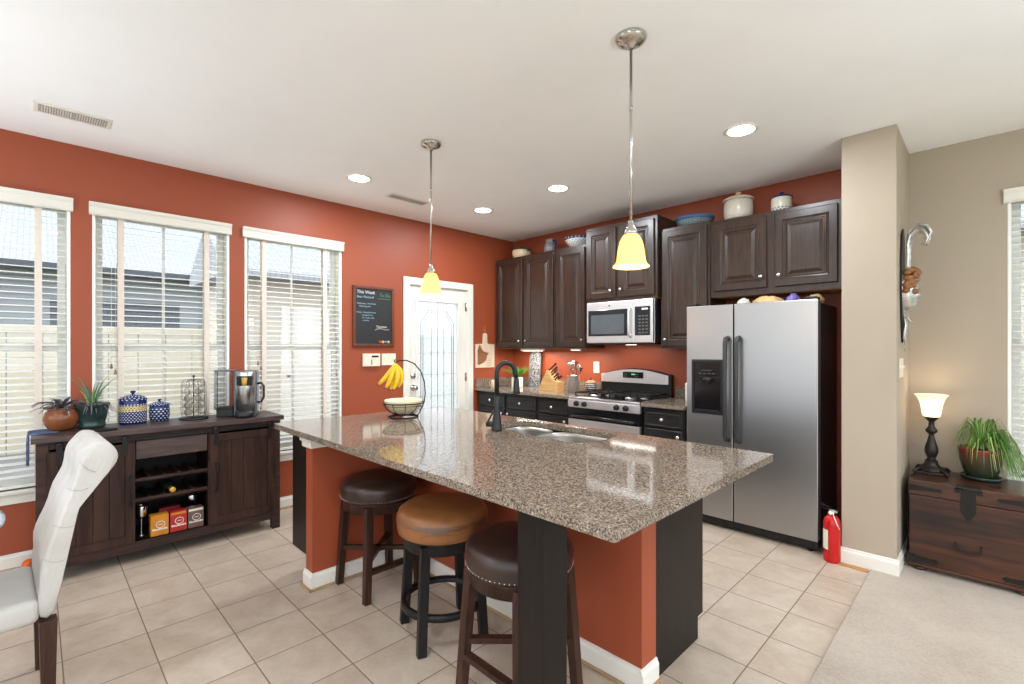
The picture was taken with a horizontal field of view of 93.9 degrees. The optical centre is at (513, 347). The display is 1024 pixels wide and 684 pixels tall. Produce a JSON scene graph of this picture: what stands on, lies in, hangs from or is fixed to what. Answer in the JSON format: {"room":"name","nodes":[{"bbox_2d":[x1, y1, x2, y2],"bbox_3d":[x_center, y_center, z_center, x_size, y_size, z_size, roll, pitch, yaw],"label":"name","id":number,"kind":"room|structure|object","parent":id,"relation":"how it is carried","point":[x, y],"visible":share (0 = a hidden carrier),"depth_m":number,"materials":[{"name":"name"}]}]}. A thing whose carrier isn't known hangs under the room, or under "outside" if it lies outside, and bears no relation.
{"room":"kitchen","nodes":[
{"label":"kitchen","id":0,"kind":"room"},
{"bbox_2d":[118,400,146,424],"bbox_3d":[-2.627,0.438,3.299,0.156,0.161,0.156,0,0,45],"label":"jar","id":1,"kind":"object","parent":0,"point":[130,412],"depth_m":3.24,"materials":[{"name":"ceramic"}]},
{"bbox_2d":[0,128,512,555],"bbox_3d":[-2.648,0.015,3.574,0.140,2.740,7.310,0,0,45],"label":"wall","id":2,"kind":"structure","parent":0,"point":[380,249],"depth_m":3.92,"materials":[{"name":"red paint"}]},
{"bbox_2d":[0,202,70,505],"bbox_3d":[-3.274,-0.001,2.924,0.174,1.952,0.885,0,0,45],"label":"window","id":3,"kind":"structure","parent":2,"relation":"in","point":[20,495],"depth_m":3.18,"materials":[{"name":"plastic"}]},
{"bbox_2d":[0,186,72,490],"bbox_3d":[-3.248,-0.052,2.894,0.100,1.875,0.854,0,0,45],"label":"window blind","id":4,"kind":"object","parent":3,"relation":"attached to","point":[37,200],"visible":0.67,"depth_m":3.06,"materials":[{"name":"white paint"}]},
{"bbox_2d":[0,495,292,569],"bbox_3d":[-3.166,1.335,2.947,0.014,0.100,5.690,0,0,45],"label":"baseboard","id":5,"kind":"structure","parent":2,"relation":"attached to","point":[13,560],"depth_m":3.00,"materials":[{"name":"white paint"}]},
{"bbox_2d":[92,215,228,406],"bbox_3d":[-2.614,-0.001,3.584,0.174,1.952,0.888,0,0,45],"label":"window","id":6,"kind":"structure","parent":2,"relation":"in","point":[95,251],"depth_m":3.63,"materials":[{"name":"plastic"}]},
{"bbox_2d":[89,201,231,423],"bbox_3d":[-2.588,-0.052,3.554,0.100,1.875,0.857,0,0,45],"label":"window blind","id":7,"kind":"object","parent":6,"relation":"attached to","point":[121,213],"visible":0.73,"depth_m":3.49,"materials":[{"name":"white paint"}]},
{"bbox_2d":[245,238,341,461],"bbox_3d":[-1.951,-0.001,4.247,0.174,1.952,0.887,0,0,45],"label":"window","id":8,"kind":"structure","parent":2,"relation":"in","point":[287,455],"depth_m":4.49,"materials":[{"name":"plastic"}]},
{"bbox_2d":[242,226,344,450],"bbox_3d":[-1.925,-0.052,4.217,0.100,1.875,0.856,0,0,45],"label":"window blind","id":9,"kind":"object","parent":8,"relation":"attached to","point":[264,235],"visible":0.79,"depth_m":4.20,"materials":[{"name":"white paint"}]},
{"bbox_2d":[362,354,379,366],"bbox_3d":[-1.401,0.117,4.701,0.028,0.125,0.183,0,0,45],"label":"alarm keypad","id":10,"kind":"object","parent":2,"relation":"attached to","point":[367,359],"visible":1,"depth_m":4.68,"materials":[{"name":"beige plastic"}]},
{"bbox_2d":[352,285,393,346],"bbox_3d":[-1.383,-0.308,4.722,0.023,0.593,0.442,0,0,45],"label":"chalkboard","id":11,"kind":"object","parent":2,"relation":"attached to","point":[372,307],"visible":1,"depth_m":4.71,"materials":[{"name":"black"}]},
{"bbox_2d":[382,353,395,364],"bbox_3d":[-1.266,0.115,4.846,0.016,0.118,0.160,0,0,45],"label":"light switch","id":12,"kind":"object","parent":2,"relation":"attached to","point":[387,359],"visible":0.95,"depth_m":4.84,"materials":[{"name":"beige plastic"}]},
{"bbox_2d":[403,276,472,410],"bbox_3d":[-0.851,0.320,5.330,0.197,2.130,0.940,0,0,45],"label":"door","id":13,"kind":"structure","parent":2,"relation":"in","point":[459,294],"depth_m":5.33,"materials":[{"name":"white paint"}]},
{"bbox_2d":[475,326,493,367],"bbox_3d":[-0.349,-0.013,5.759,0.018,0.497,0.300,0,0,45],"label":"cutting board","id":14,"kind":"object","parent":2,"relation":"attached to","point":[484,352],"visible":1,"depth_m":5.75,"materials":[{"name":"beige wood"}]},
{"bbox_2d":[0,507,869,683],"bbox_3d":[-1.306,1.410,2.233,3.935,0.050,7.310,0,0,45],"label":"floor","id":15,"kind":"structure","parent":0,"point":[229,606],"depth_m":2.41,"materials":[{"name":"tile"}]},
{"bbox_2d":[0,430,117,683],"bbox_3d":[-2.011,0.879,1.834,0.451,1.013,0.710,0,0,43],"label":"dining chair","id":16,"kind":"object","parent":15,"relation":"on","point":[28,595],"visible":1,"depth_m":1.84,"materials":[{"name":"white leather"}]},
{"bbox_2d":[31,410,283,567],"bbox_3d":[-2.406,0.952,3.352,0.437,0.866,1.378,0,0,45],"label":"sideboard","id":17,"kind":"object","parent":15,"relation":"on","point":[232,464],"visible":0.83,"depth_m":3.32,"materials":[{"name":"brown wood"}]},
{"bbox_2d":[26,429,58,465],"bbox_3d":[-2.898,0.606,2.943,0.241,0.185,0.143,0,0,45],"label":"cloth","id":18,"kind":"object","parent":17,"relation":"on","point":[41,431],"visible":0.91,"depth_m":2.88,"materials":[{"name":"fabric"}]},
{"bbox_2d":[30,397,88,430],"bbox_3d":[-2.845,0.412,3.018,0.250,0.208,0.265,0,0,28],"label":"succulent pot","id":19,"kind":"object","parent":17,"relation":"on","point":[58,416],"visible":0.97,"depth_m":2.97,"materials":[{"name":"orange ceramic"}]},
{"bbox_2d":[70,376,118,428],"bbox_3d":[-2.725,0.345,3.129,0.270,0.347,0.252,0,0,45],"label":"planter","id":20,"kind":"object","parent":17,"relation":"on","point":[93,414],"visible":0.98,"depth_m":3.10,"materials":[{"name":"green ceramic"}]},
{"bbox_2d":[85,426,117,431],"bbox_3d":[-2.595,0.512,3.012,0.090,0.012,0.150,0,0,45],"label":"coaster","id":21,"kind":"object","parent":17,"relation":"on","point":[114,427],"visible":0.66,"depth_m":3.01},
{"bbox_2d":[117,390,147,424],"bbox_3d":[-2.627,0.406,3.299,0.165,0.225,0.165,0,0,45],"label":"canister","id":22,"kind":"object","parent":17,"relation":"on","point":[132,408],"visible":1,"depth_m":3.24,"materials":[{"name":"ceramic"}]},
{"bbox_2d":[135,503,147,536],"bbox_3d":[-2.489,1.145,3.196,0.076,0.205,0.076,0,0,45],"label":"goblet","id":23,"kind":"object","parent":17,"relation":"on","point":[141,509],"visible":0.94,"depth_m":3.18,"materials":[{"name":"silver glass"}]},
{"bbox_2d":[135,503,147,519],"bbox_3d":[-2.489,1.096,3.196,0.076,0.107,0.076,0,0,45],"label":"bowl","id":24,"kind":"object","parent":23,"relation":"on","point":[141,509],"depth_m":3.17,"materials":[{"name":"clear glass"}]},
{"bbox_2d":[149,511,168,536],"bbox_3d":[-2.382,1.180,3.209,0.073,0.135,0.098,0,0,45],"label":"box","id":25,"kind":"object","parent":17,"relation":"on","point":[158,522],"visible":1,"depth_m":3.19,"materials":[{"name":"cardboard"}]},
{"bbox_2d":[148,399,169,421],"bbox_3d":[-2.528,0.441,3.412,0.131,0.156,0.131,0,0,45],"label":"canister","id":26,"kind":"object","parent":17,"relation":"on","point":[159,410],"visible":1,"depth_m":3.37,"materials":[{"name":"ceramic"}]},
{"bbox_2d":[158,478,175,491],"bbox_3d":[-2.416,0.959,3.345,0.313,0.074,0.074,0,0,45],"label":"wine bottle","id":27,"kind":"object","parent":17,"relation":"on","point":[168,485],"visible":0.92,"depth_m":3.30,"materials":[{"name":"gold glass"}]},
{"bbox_2d":[157,503,179,512],"bbox_3d":[-2.397,1.173,3.323,0.070,0.150,0.120,0,0,45],"label":"box","id":28,"kind":"object","parent":17,"relation":"on","point":[167,508],"visible":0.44,"depth_m":3.31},
{"bbox_2d":[135,480,207,503],"bbox_3d":[-2.430,0.996,3.358,0.325,0.032,0.415,0,0,45],"label":"shelf","id":29,"kind":"object","parent":17,"relation":"attached to","point":[147,491],"depth_m":3.34,"materials":[{"name":"wood"}]},
{"bbox_2d":[135,463,207,483],"bbox_3d":[-2.430,0.866,3.358,0.325,0.032,0.415,0,0,45],"label":"shelf","id":30,"kind":"object","parent":17,"relation":"attached to","point":[150,472],"depth_m":3.36,"materials":[{"name":"wood"}]},
{"bbox_2d":[168,507,186,532],"bbox_3d":[-2.308,1.180,3.284,0.073,0.135,0.094,0,0,45],"label":"box","id":31,"kind":"object","parent":17,"relation":"on","point":[177,517],"visible":0.97,"depth_m":3.26,"materials":[{"name":"cardboard"}]},
{"bbox_2d":[186,493,197,505],"bbox_3d":[-2.326,1.145,3.458,0.076,0.205,0.076,0,0,45],"label":"wine bottle","id":32,"kind":"object","parent":17,"relation":"on","point":[191,499],"visible":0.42,"depth_m":3.43,"materials":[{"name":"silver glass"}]},
{"bbox_2d":[179,375,207,420],"bbox_3d":[-2.348,0.358,3.507,0.184,0.321,0.184,0,0,45],"label":"pod carousel","id":33,"kind":"object","parent":17,"relation":"on","point":[194,417],"visible":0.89,"depth_m":3.47,"materials":[{"name":"black metal"}]},
{"bbox_2d":[186,504,203,528],"bbox_3d":[-2.238,1.180,3.356,0.073,0.135,0.092,0,0,45],"label":"box","id":34,"kind":"object","parent":17,"relation":"on","point":[195,514],"visible":0.97,"depth_m":3.33,"materials":[{"name":"cardboard"}]},
{"bbox_2d":[213,369,264,417],"bbox_3d":[-2.090,0.343,3.651,0.340,0.352,0.299,0,0,-23],"label":"coffee maker","id":35,"kind":"object","parent":17,"relation":"on","point":[246,382],"visible":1,"depth_m":3.59,"materials":[{"name":"grey plastic"}]},
{"bbox_2d":[235,410,254,417],"bbox_3d":[-2.018,0.491,3.588,0.128,0.052,0.128,0,0,-23],"label":"drip tray","id":36,"kind":"object","parent":35,"relation":"on","point":[238,413],"depth_m":3.54,"materials":[{"name":"silver plastic"}]},
{"bbox_2d":[335,469,418,605],"bbox_3d":[-0.795,1.066,2.818,0.436,0.641,0.436,0,0,45],"label":"bar stool","id":37,"kind":"object","parent":15,"relation":"on","point":[368,493],"visible":0.94,"depth_m":2.68,"materials":[{"name":"brown leather"}]},
{"bbox_2d":[396,492,488,659],"bbox_3d":[-0.349,1.067,2.350,0.444,0.639,0.444,0,0,-27],"label":"bar stool","id":38,"kind":"object","parent":15,"relation":"on","point":[437,524],"visible":0.78,"depth_m":2.19,"materials":[{"name":"brown leather"}]},
{"bbox_2d":[478,391,506,415],"bbox_3d":[-0.055,0.943,5.685,0.473,0.884,0.654,0,0,45],"label":"base cabinet","id":39,"kind":"object","parent":15,"relation":"on","point":[486,399],"visible":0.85,"depth_m":5.49,"materials":[{"name":"black wood"}]},
{"bbox_2d":[475,377,601,398],"bbox_3d":[0.256,0.432,5.382,1.406,0.135,0.643,0,0,45],"label":"countertop","id":40,"kind":"structure","parent":39,"relation":"on","point":[505,383],"depth_m":5.42,"materials":[{"name":"brown stone"}]},
{"bbox_2d":[503,367,531,386],"bbox_3d":[0.042,0.337,5.741,0.445,0.265,0.374,0,0,30],"label":"potted plant","id":41,"kind":"object","parent":40,"relation":"on","point":[519,371],"visible":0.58,"depth_m":5.71,"materials":[{"name":"green plant"}]},
{"bbox_2d":[528,351,541,386],"bbox_3d":[0.253,0.240,5.768,0.047,0.477,0.186,0,0,-45],"label":"panel","id":42,"kind":"object","parent":40,"relation":"on","point":[535,358],"visible":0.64,"depth_m":5.76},
{"bbox_2d":[538,370,563,391],"bbox_3d":[0.408,0.357,5.291,0.275,0.225,0.110,0,0,45],"label":"knife block","id":43,"kind":"object","parent":40,"relation":"on","point":[548,383],"visible":0.93,"depth_m":5.23,"materials":[{"name":"brown wood"}]},
{"bbox_2d":[568,375,578,392],"bbox_3d":[0.629,0.380,5.070,0.126,0.180,0.126,0,0,45],"label":"utensil holder","id":44,"kind":"object","parent":40,"relation":"on","point":[573,382],"visible":0.76,"depth_m":5.02,"materials":[{"name":"silver metal"}]},
{"bbox_2d":[585,378,596,392],"bbox_3d":[0.810,0.395,5.031,0.124,0.150,0.124,0,0,45],"label":"sugar pot","id":45,"kind":"object","parent":40,"relation":"on","point":[590,384],"visible":0.84,"depth_m":4.99,"materials":[{"name":"ceramic"}]},
{"bbox_2d":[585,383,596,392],"bbox_3d":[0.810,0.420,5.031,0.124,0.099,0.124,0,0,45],"label":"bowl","id":46,"kind":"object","parent":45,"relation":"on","point":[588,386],"depth_m":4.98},
{"bbox_2d":[456,520,582,683],"bbox_3d":[0.021,1.066,1.923,0.436,0.641,0.436,0,0,-45],"label":"bar stool","id":47,"kind":"object","parent":15,"relation":"on","point":[491,551],"visible":0.56,"depth_m":1.87,"materials":[{"name":"brown leather"}]},
{"bbox_2d":[506,393,537,419],"bbox_3d":[0.280,0.943,5.350,0.466,0.884,0.654,0,0,45],"label":"base cabinet","id":48,"kind":"object","parent":15,"relation":"on","point":[522,406],"visible":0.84,"depth_m":5.12,"materials":[{"name":"black wood"}]},
{"bbox_2d":[274,406,772,683],"bbox_3d":[-0.170,0.927,2.553,2.481,0.915,1.269,0,0,45],"label":"kitchen island","id":49,"kind":"object","parent":15,"relation":"on","point":[629,506],"visible":0.93,"depth_m":2.05,"materials":[{"name":"brown stone"}]},
{"bbox_2d":[274,406,772,542],"bbox_3d":[-0.172,0.485,2.551,2.481,0.031,1.265,0,0,45],"label":"island countertop","id":50,"kind":"structure","parent":49,"relation":"on","point":[611,489],"depth_m":1.96,"materials":[{"name":"brown stone"}]},
{"bbox_2d":[382,359,425,418],"bbox_3d":[-0.748,0.273,3.263,0.294,0.394,0.284,0,0,0],"label":"fruit basket","id":51,"kind":"object","parent":50,"relation":"on","point":[423,402],"visible":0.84,"depth_m":3.23,"materials":[{"name":"metal"}]},
{"bbox_2d":[377,364,393,385],"bbox_3d":[-0.869,0.180,3.251,0.126,0.156,0.034,0,0,-1],"label":"banana","id":52,"kind":"object","parent":51,"relation":"hanging from","point":[385,377],"visible":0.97,"depth_m":3.24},
{"bbox_2d":[384,363,394,388],"bbox_3d":[-0.835,0.191,3.234,0.078,0.177,0.042,0,0,-25],"label":"banana","id":53,"kind":"object","parent":51,"relation":"hanging from","point":[392,373],"visible":1,"depth_m":3.22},
{"bbox_2d":[392,363,399,390],"bbox_3d":[-0.795,0.195,3.240,0.056,0.188,0.041,0,0,24],"label":"banana","id":54,"kind":"object","parent":51,"relation":"hanging from","point":[397,371],"visible":1,"depth_m":3.23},
{"bbox_2d":[384,398,422,413],"bbox_3d":[-0.753,0.396,3.263,0.256,0.088,0.256,0,0,45],"label":"fruit bowl","id":55,"kind":"object","parent":51,"relation":"in","point":[409,408],"visible":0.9,"depth_m":3.19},
{"bbox_2d":[486,361,519,430],"bbox_3d":[-0.060,0.271,2.740,0.202,0.398,0.073,0,0,-12],"label":"kitchen faucet","id":56,"kind":"object","parent":50,"relation":"on","point":[496,425],"visible":1,"depth_m":2.72,"materials":[{"name":"black metal"}]},
{"bbox_2d":[506,426,606,442],"bbox_3d":[0.201,0.585,2.716,0.730,0.166,0.355,0,0,45],"label":"sink","id":57,"kind":"object","parent":50,"relation":"in","point":[539,432],"visible":0.11,"depth_m":2.83,"materials":[{"name":"grey metal"}]},
{"bbox_2d":[506,426,552,435],"bbox_3d":[0.055,0.580,2.883,0.288,0.156,0.304,0,0,45],"label":"basin","id":58,"kind":"object","parent":57,"relation":"in","point":[533,431],"depth_m":3.02,"materials":[{"name":"grey metal"}]},
{"bbox_2d":[537,432,606,442],"bbox_3d":[0.308,0.585,2.609,0.428,0.166,0.355,0,0,45],"label":"basin","id":59,"kind":"object","parent":57,"relation":"in","point":[562,436],"depth_m":2.80,"materials":[{"name":"grey metal"}]},
{"bbox_2d":[538,396,569,423],"bbox_3d":[0.597,0.943,5.033,0.423,0.884,0.654,0,0,45],"label":"base cabinet","id":60,"kind":"object","parent":15,"relation":"on","point":[556,410],"visible":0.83,"depth_m":4.82,"materials":[{"name":"black wood"}]},
{"bbox_2d":[568,368,673,434],"bbox_3d":[1.000,0.770,4.582,0.795,1.130,0.706,0,0,45],"label":"gas range","id":61,"kind":"object","parent":15,"relation":"on","point":[616,406],"visible":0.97,"depth_m":4.52,"materials":[{"name":"silver metal"}]},
{"bbox_2d":[568,414,641,434],"bbox_3d":[0.793,0.915,4.364,0.772,0.580,0.106,0,0,45],"label":"oven","id":62,"kind":"object","parent":61,"relation":"in","point":[633,425],"depth_m":4.30,"materials":[{"name":"metal"}]},
{"bbox_2d":[569,394,669,404],"bbox_3d":[1.007,0.481,4.577,0.780,0.022,0.573,0,0,45],"label":"cooktop","id":63,"kind":"object","parent":61,"relation":"in","point":[606,399],"depth_m":4.42,"materials":[{"name":"silver metal"}]},
{"bbox_2d":[644,407,686,440],"bbox_3d":[1.443,0.943,4.187,0.370,0.884,0.654,0,0,45],"label":"base cabinet","id":64,"kind":"object","parent":15,"relation":"on","point":[658,422],"visible":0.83,"depth_m":3.96,"materials":[{"name":"black wood"}]},
{"bbox_2d":[641,386,686,409],"bbox_3d":[1.447,0.432,4.191,0.376,0.135,0.643,0,0,45],"label":"countertop","id":65,"kind":"structure","parent":64,"relation":"on","point":[677,403],"depth_m":4.13,"materials":[{"name":"brown stone"}]},
{"bbox_2d":[687,296,835,550],"bbox_3d":[1.884,0.517,3.693,0.912,1.735,0.652,0,0,45],"label":"refrigerator","id":66,"kind":"object","parent":15,"relation":"on","point":[761,376],"visible":0.93,"depth_m":3.43,"materials":[{"name":"silver metal"}]},
{"bbox_2d":[753,295,784,302],"bbox_3d":[1.909,-0.353,3.604,0.229,0.084,0.145,0,0,45],"label":"bread bag","id":67,"kind":"object","parent":66,"relation":"on","point":[766,298],"visible":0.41,"depth_m":3.55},
{"bbox_2d":[821,503,840,563],"bbox_3d":[2.061,1.204,3.107,0.102,0.361,0.105,0,0,25],"label":"fire extinguisher","id":68,"kind":"object","parent":15,"relation":"on","point":[831,522],"visible":1,"depth_m":3.08,"materials":[{"name":"red metal"}]},
{"bbox_2d":[838,562,867,571],"bbox_3d":[2.137,1.381,3.018,0.155,0.008,0.040,0,0,45],"label":"trim","id":69,"kind":"structure","parent":15,"relation":"on","point":[840,563],"depth_m":3.01,"materials":[{"name":"brown wood"}]},
{"bbox_2d":[0,0,1023,241],"bbox_3d":[0.064,-1.405,0.962,7.670,0.100,7.450,0,0,45],"label":"ceiling","id":70,"kind":"structure","parent":0,"point":[520,98],"depth_m":2.53,"materials":[{"name":"white paint"}]},
{"bbox_2d":[33,100,112,129],"bbox_3d":[-2.562,-1.349,2.784,0.160,0.011,0.335,0,0,45],"label":"ceiling vent","id":71,"kind":"object","parent":70,"relation":"in","point":[38,106],"visible":1,"depth_m":2.77,"materials":[{"name":"metal"}]},
{"bbox_2d":[346,173,371,182],"bbox_3d":[-1.235,-1.351,3.813,0.200,0.008,0.200,0,0,45],"label":"recessed light","id":72,"kind":"object","parent":70,"relation":"in","point":[358,178],"visible":1,"depth_m":3.81,"materials":[{"name":"white paint"}]},
{"bbox_2d":[385,193,429,205],"bbox_3d":[-0.965,-1.347,4.359,0.130,0.014,0.400,0,0,45],"label":"ceiling vent","id":73,"kind":"object","parent":70,"relation":"in","point":[392,195],"visible":0.92,"depth_m":4.34,"materials":[{"name":"metal"}]},
{"bbox_2d":[419,139,442,295],"bbox_3d":[-0.549,-0.854,3.162,0.158,1.001,0.158,0,0,45],"label":"pendant light","id":74,"kind":"object","parent":70,"relation":"hanging from","point":[430,284],"visible":1,"depth_m":3.14,"materials":[{"name":"yellow glass"}]},
{"bbox_2d":[473,207,492,212],"bbox_3d":[-0.304,-1.351,4.698,0.200,0.008,0.200,0,0,45],"label":"recessed light","id":75,"kind":"object","parent":70,"relation":"in","point":[478,209],"visible":1,"depth_m":4.69,"materials":[{"name":"white paint"}]},
{"bbox_2d":[546,184,569,192],"bbox_3d":[0.373,-1.351,4.052,0.200,0.008,0.200,0,0,45],"label":"recessed light","id":76,"kind":"object","parent":70,"relation":"in","point":[556,188],"visible":1,"depth_m":4.05,"materials":[{"name":"white paint"}]},
{"bbox_2d":[613,27,649,269],"bbox_3d":[0.510,-0.854,2.085,0.158,1.001,0.158,0,0,45],"label":"pendant light","id":77,"kind":"object","parent":70,"relation":"hanging from","point":[631,253],"visible":1,"depth_m":2.06,"materials":[{"name":"silver metal"}]},
{"bbox_2d":[624,220,637,234],"bbox_3d":[0.510,-0.523,2.085,0.062,0.064,0.062,0,0,45],"label":"socket","id":78,"kind":"object","parent":77,"relation":"attached to","point":[631,229],"depth_m":2.06,"materials":[{"name":"grey metal"}]},
{"bbox_2d":[724,123,758,137],"bbox_3d":[1.411,-1.351,2.974,0.200,0.008,0.200,0,0,45],"label":"recessed light","id":79,"kind":"object","parent":70,"relation":"in","point":[742,129],"visible":1,"depth_m":2.97,"materials":[{"name":"white paint"}]},
{"bbox_2d":[513,128,1023,530],"bbox_3d":[2.648,0.015,3.546,7.670,2.740,0.140,0,0,45],"label":"wall","id":80,"kind":"structure","parent":0,"point":[958,333],"depth_m":3.21,"materials":[{"name":"beige paint"}]},
{"bbox_2d":[496,250,556,348],"bbox_3d":[0.212,-0.528,5.612,0.939,1.070,0.378,0,0,45],"label":"upper cabinet","id":81,"kind":"object","parent":80,"relation":"attached to","point":[525,285],"visible":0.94,"depth_m":5.46,"materials":[{"name":"brown wood"}]},
{"bbox_2d":[512,246,530,257],"bbox_3d":[0.092,-1.143,5.749,0.229,0.160,0.229,0,0,-1],"label":"casserole","id":82,"kind":"object","parent":81,"relation":"on","point":[519,251],"visible":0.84,"depth_m":5.65,"materials":[{"name":"ceramic"}]},
{"bbox_2d":[544,239,556,251],"bbox_3d":[0.410,-1.143,5.402,0.144,0.159,0.144,0,0,0],"label":"pitcher","id":83,"kind":"object","parent":81,"relation":"on","point":[550,245],"visible":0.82,"depth_m":5.35,"materials":[{"name":"ceramic"}]},
{"bbox_2d":[475,377,601,390],"bbox_3d":[0.247,0.417,5.401,1.368,0.105,0.628,0,0,45],"label":"backsplash","id":84,"kind":"structure","parent":80,"relation":"attached to","point":[503,381],"depth_m":5.74,"materials":[{"name":"brown stone"}]},
{"bbox_2d":[556,244,604,348],"bbox_3d":[0.692,-0.528,5.133,0.406,1.070,0.378,0,0,45],"label":"upper cabinet","id":85,"kind":"object","parent":80,"relation":"attached to","point":[571,305],"visible":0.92,"depth_m":5.00,"materials":[{"name":"brown wood"}]},
{"bbox_2d":[564,235,585,246],"bbox_3d":[0.700,-1.119,5.127,0.325,0.110,0.325,0,0,45],"label":"serving bowl","id":86,"kind":"object","parent":85,"relation":"on","point":[575,240],"visible":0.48,"depth_m":5.01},
{"bbox_2d":[586,214,676,302],"bbox_3d":[1.122,-0.823,4.668,0.781,0.744,0.428,0,0,45],"label":"upper cabinet","id":87,"kind":"object","parent":80,"relation":"attached to","point":[604,283],"visible":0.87,"depth_m":4.53,"materials":[{"name":"brown wood"}]},
{"bbox_2d":[587,298,660,344],"bbox_3d":[1.114,-0.239,4.655,0.728,0.420,0.456,0,0,45],"label":"microwave","id":88,"kind":"object","parent":87,"relation":"attached to","point":[638,321],"visible":0.95,"depth_m":4.47,"materials":[{"name":"silver metal"}]},
{"bbox_2d":[675,386,684,397],"bbox_3d":[1.667,0.417,4.411,0.376,0.105,0.020,0,0,45],"label":"backsplash","id":89,"kind":"structure","parent":80,"relation":"attached to","point":[679,391],"depth_m":4.51,"materials":[{"name":"brown stone"}]},
{"bbox_2d":[661,221,725,348],"bbox_3d":[1.579,-0.528,4.246,0.444,1.070,0.378,0,0,45],"label":"upper cabinet","id":90,"kind":"object","parent":80,"relation":"attached to","point":[686,249],"visible":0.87,"depth_m":4.15,"materials":[{"name":"brown wood"}]},
{"bbox_2d":[675,213,714,225],"bbox_3d":[1.598,-1.105,4.229,0.336,0.082,0.336,0,0,45],"label":"serving bowl","id":91,"kind":"object","parent":90,"relation":"on","point":[688,219],"visible":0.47,"depth_m":4.11,"materials":[{"name":"ceramic"}]},
{"bbox_2d":[711,198,841,300],"bbox_3d":[2.078,-0.731,3.747,0.956,0.632,0.378,0,0,45],"label":"upper cabinet","id":92,"kind":"object","parent":80,"relation":"attached to","point":[798,249],"visible":0.9,"depth_m":3.61,"materials":[{"name":"brown wood"}]},
{"bbox_2d":[723,192,753,219],"bbox_3d":[1.860,-1.168,3.967,0.240,0.241,0.240,0,0,45],"label":"cookie jar","id":93,"kind":"object","parent":92,"relation":"on","point":[738,205],"visible":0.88,"depth_m":3.88,"materials":[{"name":"ceramic"}]},
{"bbox_2d":[770,192,792,210],"bbox_3d":[2.090,-1.131,3.737,0.155,0.168,0.155,0,0,45],"label":"canister","id":94,"kind":"object","parent":92,"relation":"on","point":[781,201],"visible":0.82,"depth_m":3.68,"materials":[{"name":"ceramic"}]},
{"bbox_2d":[1007,202,1023,480],"bbox_3d":[3.433,-0.001,2.736,0.914,1.952,0.174,0,0,45],"label":"window","id":95,"kind":"structure","parent":80,"relation":"in","point":[1010,227],"depth_m":3.02,"materials":[{"name":"plastic"}]},
{"bbox_2d":[1004,186,1023,480],"bbox_3d":[3.404,-0.052,2.710,0.883,1.875,0.100,0,0,45],"label":"window blind","id":96,"kind":"object","parent":95,"relation":"attached to","point":[1011,195],"visible":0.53,"depth_m":2.98,"materials":[{"name":"white paint"}]},
{"bbox_2d":[842,124,908,559],"bbox_3d":[2.436,0.015,3.214,0.280,2.740,0.630,0,0,45],"label":"wall column","id":97,"kind":"structure","parent":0,"point":[875,163],"depth_m":2.99,"materials":[{"name":"beige paint"}]},
{"bbox_2d":[841,533,908,576],"bbox_3d":[2.431,1.333,3.209,0.308,0.105,0.644,0,0,45],"label":"baseboard","id":98,"kind":"structure","parent":97,"relation":"attached to","point":[869,561],"depth_m":2.98,"materials":[{"name":"white paint"}]},
{"bbox_2d":[900,223,932,351],"bbox_3d":[2.522,-0.378,2.993,0.152,0.803,0.204,0,0,45],"label":"wall sculpture","id":99,"kind":"object","parent":97,"relation":"attached to","point":[909,277],"visible":1,"depth_m":2.98,"materials":[{"name":"brown metal"}]},
{"bbox_2d":[808,556,1023,683],"bbox_3d":[1.405,1.404,-0.479,3.735,0.062,7.310,0,0,45],"label":"floor","id":100,"kind":"structure","parent":0,"point":[929,626],"depth_m":2.29,"materials":[{"name":"carpet"}]},
{"bbox_2d":[908,472,1023,595],"bbox_3d":[2.800,1.091,2.937,0.550,0.563,0.457,0,0,45],"label":"wooden trunk","id":101,"kind":"object","parent":100,"relation":"on","point":[960,526],"visible":0.99,"depth_m":2.81,"materials":[{"name":"brown wood"}]},
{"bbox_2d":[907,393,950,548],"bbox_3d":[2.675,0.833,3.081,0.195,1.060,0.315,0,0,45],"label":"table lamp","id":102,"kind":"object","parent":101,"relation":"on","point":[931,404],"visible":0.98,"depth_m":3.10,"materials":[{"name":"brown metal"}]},
{"bbox_2d":[952,416,1023,481],"bbox_3d":[2.930,0.625,2.946,0.255,0.382,0.361,0,0,-42],"label":"spider plant","id":103,"kind":"object","parent":101,"relation":"on","point":[980,461],"visible":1,"depth_m":2.92,"materials":[{"name":"green plant"}]},
{"label":"outside","id":104,"kind":"structure","parent":0,"visible":0},
{"bbox_3d":[0.000,1.740,14.142,100.000,0.290,100.000,0,0,45],"label":"lawn","id":105,"kind":"structure","parent":104,"visible":0},
{"bbox_2d":[0,204,201,429],"bbox_3d":[-13.046,-1.065,9.511,7.100,5.300,19.800,0,0,45],"label":"house","id":106,"kind":"structure","parent":105,"relation":"on","point":[46,220],"depth_m":10.11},
{"bbox_2d":[0,325,454,454],"bbox_3d":[-6.979,0.635,6.626,0.100,1.900,19.500,0,0,45],"label":"fence","id":107,"kind":"object","parent":105,"relation":"on","point":[2,327],"visible":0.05,"depth_m":7.52,"materials":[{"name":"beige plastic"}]},
{"bbox_2d":[1021,204,1023,460],"bbox_3d":[10.112,-0.965,6.576,13.800,5.100,5.400,0,0,45],"label":"house across","id":108,"kind":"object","parent":105,"relation":"on","point":[1022,205],"visible":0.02,"depth_m":6.51,"materials":[{"name":"beige"}]},
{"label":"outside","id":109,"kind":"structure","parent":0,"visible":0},
{"bbox_2d":[0,407,452,476],"bbox_3d":[-3.104,1.505,6.640,4.820,0.160,23.000,0,0,45],"label":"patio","id":110,"kind":"structure","parent":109,"point":[287,438],"depth_m":5.80,"materials":[{"name":"concrete"}]},
{"bbox_2d":[190,235,330,435],"bbox_3d":[-3.889,-0.215,8.556,2.200,3.400,2.800,0,0,45],"label":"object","id":111,"kind":"object","parent":110,"relation":"on","point":[276,269],"visible":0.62,"depth_m":7.73,"materials":[{"name":"beige"}]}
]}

